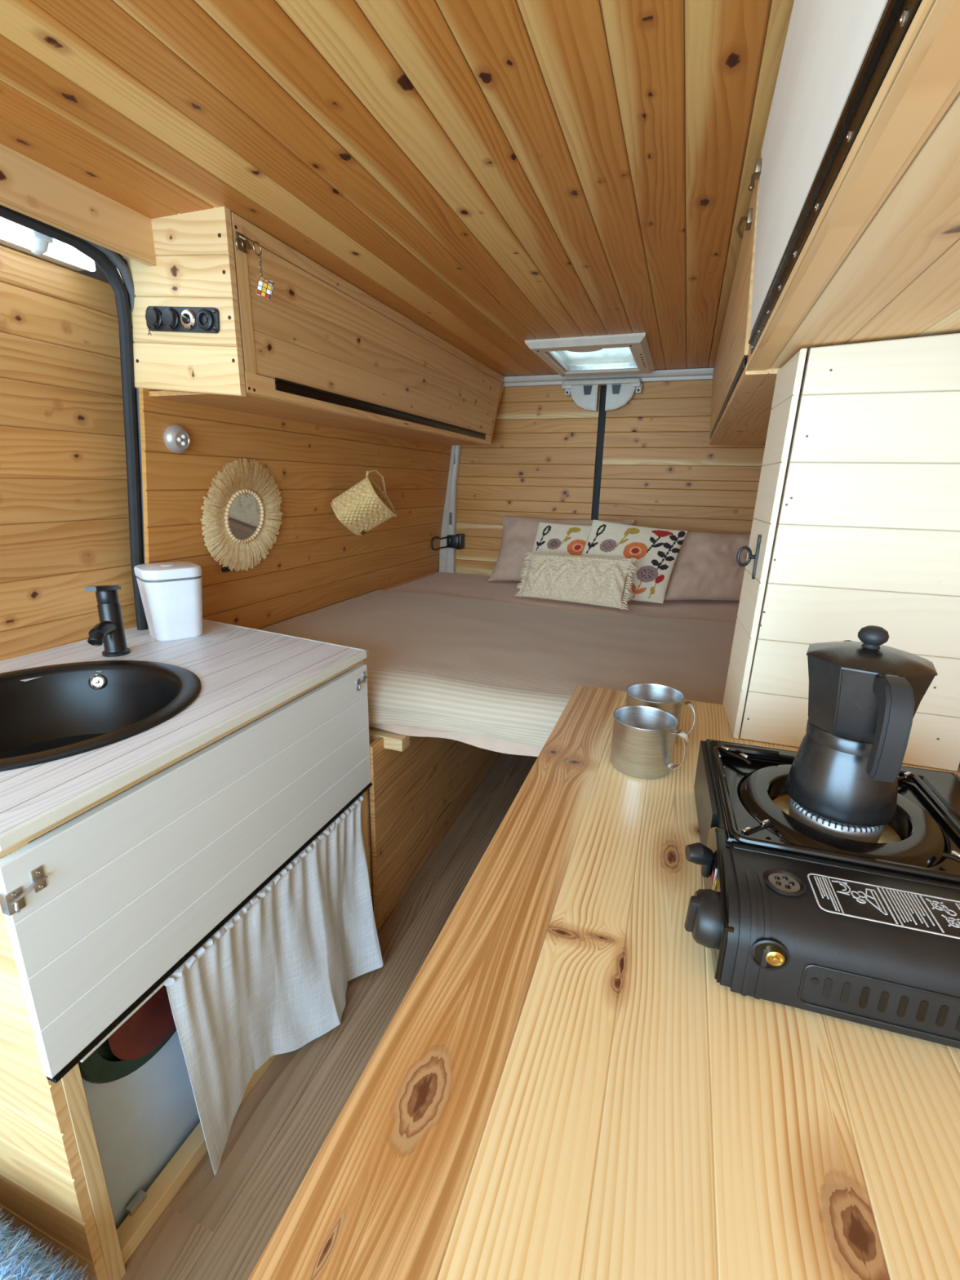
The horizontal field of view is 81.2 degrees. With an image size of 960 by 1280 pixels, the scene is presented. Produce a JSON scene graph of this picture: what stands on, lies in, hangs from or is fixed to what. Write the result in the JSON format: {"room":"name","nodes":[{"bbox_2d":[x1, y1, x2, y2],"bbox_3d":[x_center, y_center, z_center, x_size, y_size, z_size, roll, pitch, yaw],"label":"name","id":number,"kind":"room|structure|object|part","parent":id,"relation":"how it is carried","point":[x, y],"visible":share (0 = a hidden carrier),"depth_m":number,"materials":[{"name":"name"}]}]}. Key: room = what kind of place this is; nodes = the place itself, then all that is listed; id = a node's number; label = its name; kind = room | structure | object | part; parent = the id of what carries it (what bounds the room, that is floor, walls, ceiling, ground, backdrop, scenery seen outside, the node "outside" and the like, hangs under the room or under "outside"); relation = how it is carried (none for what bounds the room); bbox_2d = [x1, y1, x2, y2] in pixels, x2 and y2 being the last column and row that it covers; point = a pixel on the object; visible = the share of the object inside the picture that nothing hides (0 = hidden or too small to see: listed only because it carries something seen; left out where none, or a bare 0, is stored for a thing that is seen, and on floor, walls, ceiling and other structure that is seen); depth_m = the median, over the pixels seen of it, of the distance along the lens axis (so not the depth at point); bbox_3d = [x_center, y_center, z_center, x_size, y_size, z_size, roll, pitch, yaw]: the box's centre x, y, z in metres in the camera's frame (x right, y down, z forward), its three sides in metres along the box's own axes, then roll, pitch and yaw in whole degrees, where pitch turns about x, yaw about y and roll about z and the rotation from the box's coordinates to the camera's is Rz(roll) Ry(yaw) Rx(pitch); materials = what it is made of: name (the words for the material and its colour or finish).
{"room":"vehicle interior","nodes":[
{"label":"vehicle interior","id":0,"kind":"room"},
{"bbox_2d":[0,244,452,629],"bbox_3d":[-0.950,-0.086,1.478,0.250,1.870,4.390,7,17,19],"label":"wall","id":1,"kind":"structure","parent":0,"point":[315,562],"depth_m":1.99,"materials":[{"name":"brown wood"}]},
{"bbox_2d":[0,216,95,271],"bbox_3d":[-1.231,-0.627,0.390,0.096,0.063,1.990,7,17,19],"label":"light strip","id":2,"kind":"object","parent":1,"relation":"attached to","point":[14,235],"visible":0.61,"depth_m":1.17,"materials":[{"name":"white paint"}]},
{"bbox_2d":[0,244,137,661],"bbox_3d":[-1.265,0.178,0.737,0.014,1.708,2.200,7,17,19],"label":"door","id":3,"kind":"structure","parent":1,"relation":"in","point":[64,514],"depth_m":1.31,"materials":[{"name":"brown wood"}]},
{"bbox_2d":[0,204,148,630],"bbox_3d":[-1.209,0.160,0.626,0.175,1.706,2.046,7,17,19],"label":"seal","id":4,"kind":"object","parent":1,"relation":"attached to","point":[124,291],"visible":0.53,"depth_m":1.32,"materials":[{"name":"black rubber"}]},
{"bbox_2d":[164,423,190,453],"bbox_3d":[-0.783,-0.523,1.457,0.033,0.073,0.073,7,17,19],"label":"light","id":5,"kind":"object","parent":1,"relation":"attached to","point":[176,437],"visible":1,"depth_m":1.44,"materials":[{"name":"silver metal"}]},
{"bbox_2d":[221,564,236,572],"bbox_3d":[-0.781,-0.233,1.744,0.010,0.036,0.056,7,17,19],"label":"wall outlet","id":6,"kind":"object","parent":1,"relation":"attached to","point":[224,569],"visible":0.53,"depth_m":1.73,"materials":[{"name":"black plastic"}]},
{"bbox_2d":[200,457,282,571],"bbox_3d":[-0.729,-0.383,1.737,0.064,0.344,0.348,7,17,19],"label":"mirror","id":7,"kind":"object","parent":1,"relation":"attached to","point":[241,508],"visible":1,"depth_m":1.72,"materials":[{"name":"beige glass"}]},
{"bbox_2d":[227,493,260,539],"bbox_3d":[-0.730,-0.383,1.737,0.023,0.142,0.144,7,17,19],"label":"mirror glass","id":8,"kind":"object","parent":7,"relation":"attached to","point":[243,508],"depth_m":1.73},
{"bbox_2d":[116,206,504,444],"bbox_3d":[-0.358,-0.996,2.139,0.353,0.394,1.987,7,17,19],"label":"upper cabinet","id":9,"kind":"object","parent":1,"relation":"attached to","point":[322,350],"depth_m":1.39,"materials":[{"name":"brown wood"}]},
{"bbox_2d":[145,306,162,328],"bbox_3d":[-0.740,-0.729,1.267,0.042,0.044,0.014,7,17,19],"label":"socket","id":10,"kind":"object","parent":9,"relation":"attached to","point":[153,315],"depth_m":1.26,"materials":[{"name":"black plastic"}]},
{"bbox_2d":[161,306,179,329],"bbox_3d":[-0.695,-0.720,1.253,0.042,0.044,0.014,7,17,19],"label":"socket","id":11,"kind":"object","parent":9,"relation":"attached to","point":[170,315],"depth_m":1.25,"materials":[{"name":"black plastic"}]},
{"bbox_3d":[-0.680,-0.756,1.261,0.321,0.394,0.016,7,17,19],"label":"panel","id":12,"kind":"part","parent":9,"relation":"part of","materials":[{"name":"brown wood"}]},
{"bbox_3d":[-0.669,-0.715,1.248,0.207,0.066,0.020,7,17,19],"label":"socket panel","id":13,"kind":"part","parent":9,"relation":"part of","materials":[{"name":"black plastic"}]},
{"bbox_2d":[180,309,195,329],"bbox_3d":[-0.648,-0.711,1.242,0.040,0.040,0.007,7,17,19],"label":"switch","id":14,"kind":"object","parent":9,"relation":"attached to","point":[188,317],"depth_m":1.24,"materials":[{"name":"silver metal"}]},
{"bbox_2d":[196,308,213,330],"bbox_3d":[-0.603,-0.703,1.230,0.042,0.042,0.011,7,17,19],"label":"socket","id":15,"kind":"object","parent":9,"relation":"attached to","point":[204,316],"depth_m":1.23,"materials":[{"name":"black plastic"}]},
{"bbox_3d":[-0.528,-0.731,1.246,0.020,0.297,0.036,7,17,19],"label":"frame","id":16,"kind":"part","parent":9,"relation":"part of","materials":[{"name":"brown wood"}]},
{"bbox_2d":[252,240,274,299],"bbox_3d":[-0.472,-0.805,1.223,0.040,0.110,0.040,-4,17,-19],"label":"keychain","id":17,"kind":"object","parent":9,"relation":"hanging from","point":[264,287],"visible":1,"depth_m":1.22,"materials":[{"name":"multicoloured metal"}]},
{"bbox_3d":[-0.478,-0.814,1.221,0.005,0.051,0.005,-7,17,-26],"label":"chain","id":18,"kind":"part","parent":17,"relation":"part of","materials":[{"name":"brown metal"}]},
{"bbox_3d":[-0.208,-1.123,2.058,0.020,0.033,1.920,7,17,19],"label":"frame","id":19,"kind":"part","parent":9,"relation":"part of","materials":[{"name":"brown wood"}]},
{"bbox_3d":[-0.246,-0.798,2.057,0.020,0.046,1.732,7,17,19],"label":"frame","id":20,"kind":"part","parent":9,"relation":"part of","materials":[{"name":"brown wood"}]},
{"bbox_2d":[330,469,396,535],"bbox_3d":[-0.450,-0.534,2.190,0.208,0.256,0.237,7,17,19],"label":"woven basket","id":21,"kind":"object","parent":1,"relation":"hanging from","point":[364,506],"visible":1,"depth_m":2.12,"materials":[{"name":"wicker"}]},
{"bbox_2d":[439,444,462,573],"bbox_3d":[-0.178,-0.629,3.275,0.130,1.040,0.047,7,17,19],"label":"pillar","id":22,"kind":"structure","parent":1,"relation":"attached to","point":[446,555],"depth_m":3.23,"materials":[{"name":"white paint"}]},
{"bbox_2d":[431,533,464,550],"bbox_3d":[-0.190,-0.565,3.230,0.219,0.092,0.079,-6,17,-24],"label":"latch","id":23,"kind":"object","parent":22,"relation":"attached to","point":[456,541],"depth_m":3.23,"materials":[{"name":"black metal"}]},
{"bbox_2d":[455,385,600,576],"bbox_3d":[0.177,-0.515,3.217,0.890,1.765,0.020,7,17,19],"label":"door","id":24,"kind":"structure","parent":1,"relation":"in","point":[539,462],"depth_m":3.05,"materials":[{"name":"brown wood"}]},
{"bbox_2d":[25,752,537,1279],"bbox_3d":[-0.137,0.907,1.426,1.930,0.020,4.350,7,17,19],"label":"floor","id":25,"kind":"structure","parent":0,"point":[219,1226],"depth_m":1.17,"materials":[{"name":"laminate"}]},
{"bbox_2d":[0,659,373,1279],"bbox_3d":[-0.721,0.506,1.238,0.644,0.828,0.840,7,17,19],"label":"base cabinet","id":26,"kind":"object","parent":25,"relation":"on","point":[104,903],"visible":0.83,"depth_m":0.88,"materials":[{"name":"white wood"}]},
{"bbox_3d":[-0.871,0.613,0.874,0.616,0.813,0.014,7,17,19],"label":"panel","id":27,"kind":"part","parent":26,"relation":"part of","materials":[{"name":"brown wood"}]},
{"bbox_3d":[-0.596,0.638,0.801,0.050,0.815,0.024,7,17,19],"label":"post","id":28,"kind":"part","parent":26,"relation":"part of","materials":[{"name":"brown wood"}]},
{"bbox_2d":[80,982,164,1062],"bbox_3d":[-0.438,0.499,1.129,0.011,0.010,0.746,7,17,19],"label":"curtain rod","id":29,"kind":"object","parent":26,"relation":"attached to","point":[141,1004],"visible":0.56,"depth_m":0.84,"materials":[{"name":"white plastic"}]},
{"bbox_2d":[164,794,382,1174],"bbox_3d":[-0.375,0.704,1.233,0.110,0.470,0.608,7,17,19],"label":"curtain","id":30,"kind":"object","parent":29,"relation":"hanging from","point":[273,980],"visible":1,"depth_m":1.19,"materials":[{"name":"white fabric"}]},
{"bbox_2d":[78,985,176,1084],"bbox_3d":[-0.558,0.591,0.944,0.020,0.256,0.256,7,17,19],"label":"round dish","id":31,"kind":"object","parent":26,"relation":"in","point":[145,1033],"visible":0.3,"depth_m":0.92,"materials":[{"name":"ceramic"}]},
{"bbox_3d":[-0.545,0.607,0.965,0.005,0.198,0.198,7,17,19],"label":"dish","id":32,"kind":"part","parent":31,"relation":"part of","materials":[{"name":"red ceramic"}]},
{"bbox_3d":[-0.452,0.148,1.036,0.040,0.018,0.818,7,17,19],"label":"rail","id":33,"kind":"part","parent":26,"relation":"part of","materials":[{"name":"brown wood"}]},
{"bbox_2d":[0,618,368,851],"bbox_3d":[-0.729,0.085,1.174,0.701,0.018,0.920,7,17,19],"label":"countertop","id":34,"kind":"structure","parent":26,"relation":"on","point":[243,673],"depth_m":1.07,"materials":[{"name":"laminate"}]},
{"bbox_2d":[0,660,200,771],"bbox_3d":[-0.794,0.195,1.031,0.516,0.166,0.526,7,17,19],"label":"sink","id":35,"kind":"object","parent":34,"relation":"in","point":[73,708],"visible":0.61,"depth_m":1.19,"materials":[{"name":"black"}]},
{"bbox_2d":[84,585,130,657],"bbox_3d":[-0.857,-0.042,1.269,0.057,0.171,0.118,2,16,2],"label":"faucet","id":36,"kind":"object","parent":34,"relation":"on","point":[110,632],"visible":1,"depth_m":1.28,"materials":[{"name":"black metal"}]},
{"bbox_3d":[-0.850,-0.022,1.264,0.033,0.037,0.066,-1,16,-7],"label":"spout","id":37,"kind":"part","parent":36,"relation":"part of","materials":[{"name":"black metal"}]},
{"bbox_3d":[-0.851,-0.117,1.259,0.042,0.022,0.089,-1,16,-8],"label":"lever","id":38,"kind":"part","parent":36,"relation":"part of","materials":[{"name":"black metal"}]},
{"bbox_2d":[133,561,202,641],"bbox_3d":[-0.802,-0.103,1.461,0.138,0.188,0.138,-13,21,-41],"label":"canister","id":39,"kind":"object","parent":34,"relation":"on","point":[171,593],"visible":1,"depth_m":1.41,"materials":[{"name":"white plastic"}]},
{"bbox_3d":[-0.800,-0.180,1.439,0.139,0.028,0.139,-13,21,-41],"label":"lid","id":40,"kind":"part","parent":39,"relation":"part of","materials":[{"name":"white plastic"}]},
{"bbox_3d":[-0.475,0.919,1.258,0.032,0.034,0.750,7,17,19],"label":"rail","id":41,"kind":"part","parent":26,"relation":"part of","materials":[{"name":"brown wood"}]},
{"bbox_3d":[-0.595,0.410,1.619,0.616,0.813,0.014,7,17,19],"label":"panel","id":42,"kind":"part","parent":26,"relation":"part of","materials":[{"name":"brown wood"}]},
{"bbox_3d":[-0.335,0.447,1.506,0.050,0.815,0.034,7,17,19],"label":"post","id":43,"kind":"part","parent":26,"relation":"part of","materials":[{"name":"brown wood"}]},
{"bbox_2d":[368,726,502,929],"bbox_3d":[0.271,0.342,2.328,1.780,0.598,1.915,7,17,19],"label":"bed base","id":44,"kind":"object","parent":25,"relation":"on","point":[420,785],"visible":0.23,"depth_m":1.74,"materials":[{"name":"brown wood"}]},
{"bbox_2d":[368,571,739,756],"bbox_3d":[0.288,-0.016,2.261,1.783,0.151,1.830,7,17,19],"label":"mattress","id":45,"kind":"object","parent":44,"relation":"on","point":[457,584],"visible":0.12,"depth_m":2.51,"materials":[{"name":"white fabric"}]},
{"bbox_2d":[259,589,745,748],"bbox_3d":[0.163,0.057,1.919,1.781,0.140,1.136,7,17,19],"label":"bedspread","id":46,"kind":"object","parent":45,"relation":"on","point":[501,670],"visible":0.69,"depth_m":1.71,"materials":[{"name":"beige fabric"}]},
{"bbox_2d":[519,522,591,589],"bbox_3d":[0.447,-0.406,2.761,0.453,0.318,0.209,7,17,19],"label":"floral cushion","id":47,"kind":"object","parent":45,"relation":"on","point":[556,539],"visible":0.34,"depth_m":2.78,"materials":[{"name":"fabric"}]},
{"bbox_2d":[487,515,635,581],"bbox_3d":[0.422,-0.471,2.960,0.725,0.342,0.239,7,17,19],"label":"pillow","id":48,"kind":"object","parent":45,"relation":"on","point":[519,533],"visible":0.29,"depth_m":2.98,"materials":[{"name":"pink fabric"}]},
{"bbox_2d":[514,551,638,609],"bbox_3d":[0.421,-0.276,2.508,0.535,0.210,0.132,9,18,27],"label":"tufted cushion","id":49,"kind":"object","parent":45,"relation":"on","point":[586,580],"visible":1,"depth_m":2.46,"materials":[{"name":"fabric"}]},
{"bbox_2d":[581,519,687,603],"bbox_3d":[0.668,-0.367,2.582,0.527,0.348,0.177,5,16,14],"label":"floral cushion","id":50,"kind":"object","parent":45,"relation":"on","point":[656,550],"visible":0.7,"depth_m":2.54,"materials":[{"name":"fabric"}]},
{"bbox_2d":[663,531,750,600],"bbox_3d":[1.101,-0.347,2.626,0.541,0.303,0.215,1,16,0],"label":"pillow","id":51,"kind":"object","parent":45,"relation":"on","point":[706,566],"visible":0.7,"depth_m":2.56,"materials":[{"name":"pink fabric"}]},
{"bbox_3d":[0.209,0.766,0.425,0.570,0.805,1.695,7,17,19],"label":"base cabinet","id":52,"kind":"object","parent":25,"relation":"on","visible":0},
{"bbox_2d":[247,684,959,1279],"bbox_3d":[0.208,0.360,0.313,0.620,0.034,1.731,7,17,19],"label":"countertop","id":53,"kind":"structure","parent":52,"relation":"on","point":[566,1085],"depth_m":0.39,"materials":[{"name":"brown wood"}]},
{"bbox_2d":[609,705,689,778],"bbox_3d":[0.254,0.154,0.842,0.112,0.079,0.093,7,17,19],"label":"mug","id":54,"kind":"object","parent":53,"relation":"on","point":[643,738],"visible":1,"depth_m":0.81,"materials":[{"name":"metal"}]},
{"bbox_3d":[0.287,0.160,0.808,0.024,0.058,0.016,14,20,39],"label":"handle","id":55,"kind":"part","parent":54,"relation":"part of","materials":[{"name":"silver metal"}]},
{"bbox_2d":[625,683,696,743],"bbox_3d":[0.300,0.126,0.944,0.112,0.079,0.093,3,16,5],"label":"mug","id":56,"kind":"object","parent":53,"relation":"on","point":[668,699],"visible":0.52,"depth_m":0.95,"materials":[{"name":"metal"}]},
{"bbox_3d":[0.340,0.130,0.919,0.024,0.058,0.016,9,17,26],"label":"handle","id":57,"kind":"part","parent":56,"relation":"part of","materials":[{"name":"silver metal"}]},
{"bbox_2d":[684,738,959,1048],"bbox_3d":[0.382,0.223,0.576,0.326,0.095,0.354,7,17,19],"label":"stove","id":58,"kind":"object","parent":53,"relation":"on","point":[797,907],"visible":0.91,"depth_m":0.48,"materials":[{"name":"black metal"}]},
{"bbox_3d":[0.216,0.219,0.555,0.026,0.037,0.022,7,17,19],"label":"lock lever","id":59,"kind":"part","parent":58,"relation":"part of","materials":[{"name":"black plastic"}]},
{"bbox_3d":[0.198,0.246,0.499,0.026,0.048,0.048,7,17,19],"label":"gas knob","id":60,"kind":"part","parent":58,"relation":"part of","materials":[{"name":"black plastic"}]},
{"bbox_3d":[0.276,0.195,0.687,0.006,0.072,0.186,6,16,16],"label":"plate","id":61,"kind":"part","parent":58,"relation":"part of","materials":[{"name":"black metal"}]},
{"bbox_3d":[0.226,0.235,0.533,0.008,0.080,0.144,6,16,16],"label":"control plate","id":62,"kind":"part","parent":58,"relation":"part of","materials":[{"name":"black metal"}]},
{"bbox_3d":[0.381,0.190,0.603,0.087,0.030,0.087,7,17,19],"label":"burner","id":63,"kind":"part","parent":58,"relation":"part of","materials":[{"name":"metal"}]},
{"bbox_2d":[785,625,937,826],"bbox_3d":[0.385,0.082,0.561,0.106,0.192,0.144,-3,16,-13],"label":"moka pot","id":64,"kind":"object","parent":58,"relation":"on","point":[864,696],"visible":1,"depth_m":0.54,"materials":[{"name":"black metal"}]},
{"bbox_3d":[0.384,0.013,0.553,0.104,0.013,0.104,11,18,31],"label":"lid","id":65,"kind":"part","parent":64,"relation":"part of","materials":[{"name":"black metal"}]},
{"bbox_3d":[0.385,-0.003,0.548,0.026,0.022,0.026,7,17,19],"label":"lid knob","id":66,"kind":"part","parent":64,"relation":"part of","materials":[{"name":"black plastic"}]},
{"bbox_3d":[0.363,0.078,0.501,0.021,0.091,0.042,6,16,15],"label":"handle","id":67,"kind":"part","parent":64,"relation":"part of","materials":[{"name":"black plastic"}]},
{"bbox_3d":[0.369,0.285,0.416,0.235,0.040,0.002,6,16,16],"label":"embossed frame","id":68,"kind":"part","parent":58,"relation":"part of","materials":[{"name":"black metal"}]},
{"bbox_2d":[807,873,959,938],"bbox_3d":[0.386,0.223,0.445,0.217,0.001,0.048,6,16,16],"label":"print","id":69,"kind":"object","parent":58,"relation":"on","point":[846,905],"depth_m":0.46},
{"bbox_2d":[722,333,959,771],"bbox_3d":[0.598,-0.134,0.898,0.345,0.616,0.161,7,17,19],"label":"wardrobe","id":70,"kind":"object","parent":53,"relation":"on","point":[855,526],"visible":0.9,"depth_m":0.82,"materials":[{"name":"white wood"}]},
{"bbox_3d":[0.468,-0.142,0.945,0.017,0.601,0.162,6,16,16],"label":"door","id":71,"kind":"part","parent":70,"relation":"part of","materials":[{"name":"white wood"}]},
{"bbox_3d":[-1.010,1.014,0.532,0.700,0.220,0.685,7,17,19],"label":"seat","id":72,"kind":"object","parent":25,"relation":"on","visible":0},
{"bbox_2d":[0,1208,95,1279],"bbox_3d":[-0.956,0.912,0.531,0.765,0.124,0.756,7,17,19],"label":"throw","id":73,"kind":"object","parent":72,"relation":"on","point":[15,1263],"visible":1,"depth_m":0.76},
{"bbox_2d":[0,0,794,377],"bbox_3d":[-0.108,-0.862,0.955,2.000,0.060,4.390,7,17,19],"label":"ceiling","id":74,"kind":"structure","parent":0,"point":[498,175],"depth_m":0.91,"materials":[{"name":"brown wood"}]},
{"bbox_2d":[0,143,156,266],"bbox_3d":[-1.062,-0.631,0.331,0.018,0.092,1.999,7,17,19],"label":"header board","id":75,"kind":"object","parent":74,"relation":"attached to","point":[28,187],"visible":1,"depth_m":1.07,"materials":[{"name":"brown wood"}]},
{"bbox_2d":[524,333,654,376],"bbox_3d":[0.497,-1.233,2.402,0.455,0.083,0.640,7,17,19],"label":"window","id":76,"kind":"structure","parent":74,"relation":"attached to","point":[622,353],"depth_m":2.38,"materials":[{"name":"plastic"}]},
{"bbox_3d":[0.490,-1.216,2.407,0.334,0.025,0.465,7,17,19],"label":"blind rail","id":77,"kind":"part","parent":76,"relation":"part of","materials":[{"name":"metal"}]},
{"bbox_3d":[0.490,-1.234,2.403,0.350,0.006,0.483,7,17,19],"label":"pane","id":78,"kind":"part","parent":76,"relation":"part of","materials":[{"name":"glass"}]},
{"bbox_2d":[502,368,713,387],"bbox_3d":[0.639,-1.303,2.790,1.740,0.044,0.055,7,17,19],"label":"rail","id":79,"kind":"object","parent":74,"relation":"attached to","point":[698,374],"visible":0.49,"depth_m":2.75,"materials":[{"name":"white paint"}]},
{"bbox_2d":[561,377,642,411],"bbox_3d":[0.604,-1.222,2.804,0.392,0.143,0.063,7,17,19],"label":"cover","id":80,"kind":"object","parent":79,"relation":"hanging from","point":[620,392],"visible":1,"depth_m":2.78,"materials":[{"name":"white paint"}]},
{"bbox_3d":[0.790,0.116,0.889,0.055,1.870,4.390,7,17,19],"label":"wall","id":81,"kind":"structure","parent":0,"visible":0},
{"bbox_2d":[598,380,764,533],"bbox_3d":[0.589,-0.516,3.130,2.000,1.870,0.140,7,17,19],"label":"door","id":82,"kind":"structure","parent":81,"relation":"in","point":[660,468],"depth_m":2.80,"materials":[{"name":"brown wood"}]},
{"bbox_2d":[591,385,606,519],"bbox_3d":[0.623,-0.478,3.090,0.046,1.780,0.048,7,17,19],"label":"seal","id":83,"kind":"object","parent":82,"relation":"attached to","point":[602,417],"depth_m":2.93,"materials":[{"name":"black rubber"}]},
{"bbox_2d":[709,176,780,444],"bbox_3d":[0.938,-0.843,1.741,0.407,0.348,1.949,7,17,19],"label":"upper cabinet","id":84,"kind":"object","parent":81,"relation":"attached to","point":[741,403],"visible":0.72,"depth_m":1.28,"materials":[{"name":"brown wood"}]},
{"bbox_2d":[746,0,959,371],"bbox_3d":[0.318,-0.386,0.053,0.399,0.343,1.901,7,17,19],"label":"upper cabinet","id":85,"kind":"object","parent":81,"relation":"attached to","point":[858,167],"visible":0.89,"depth_m":0.45,"materials":[{"name":"brown wood"}]}
]}

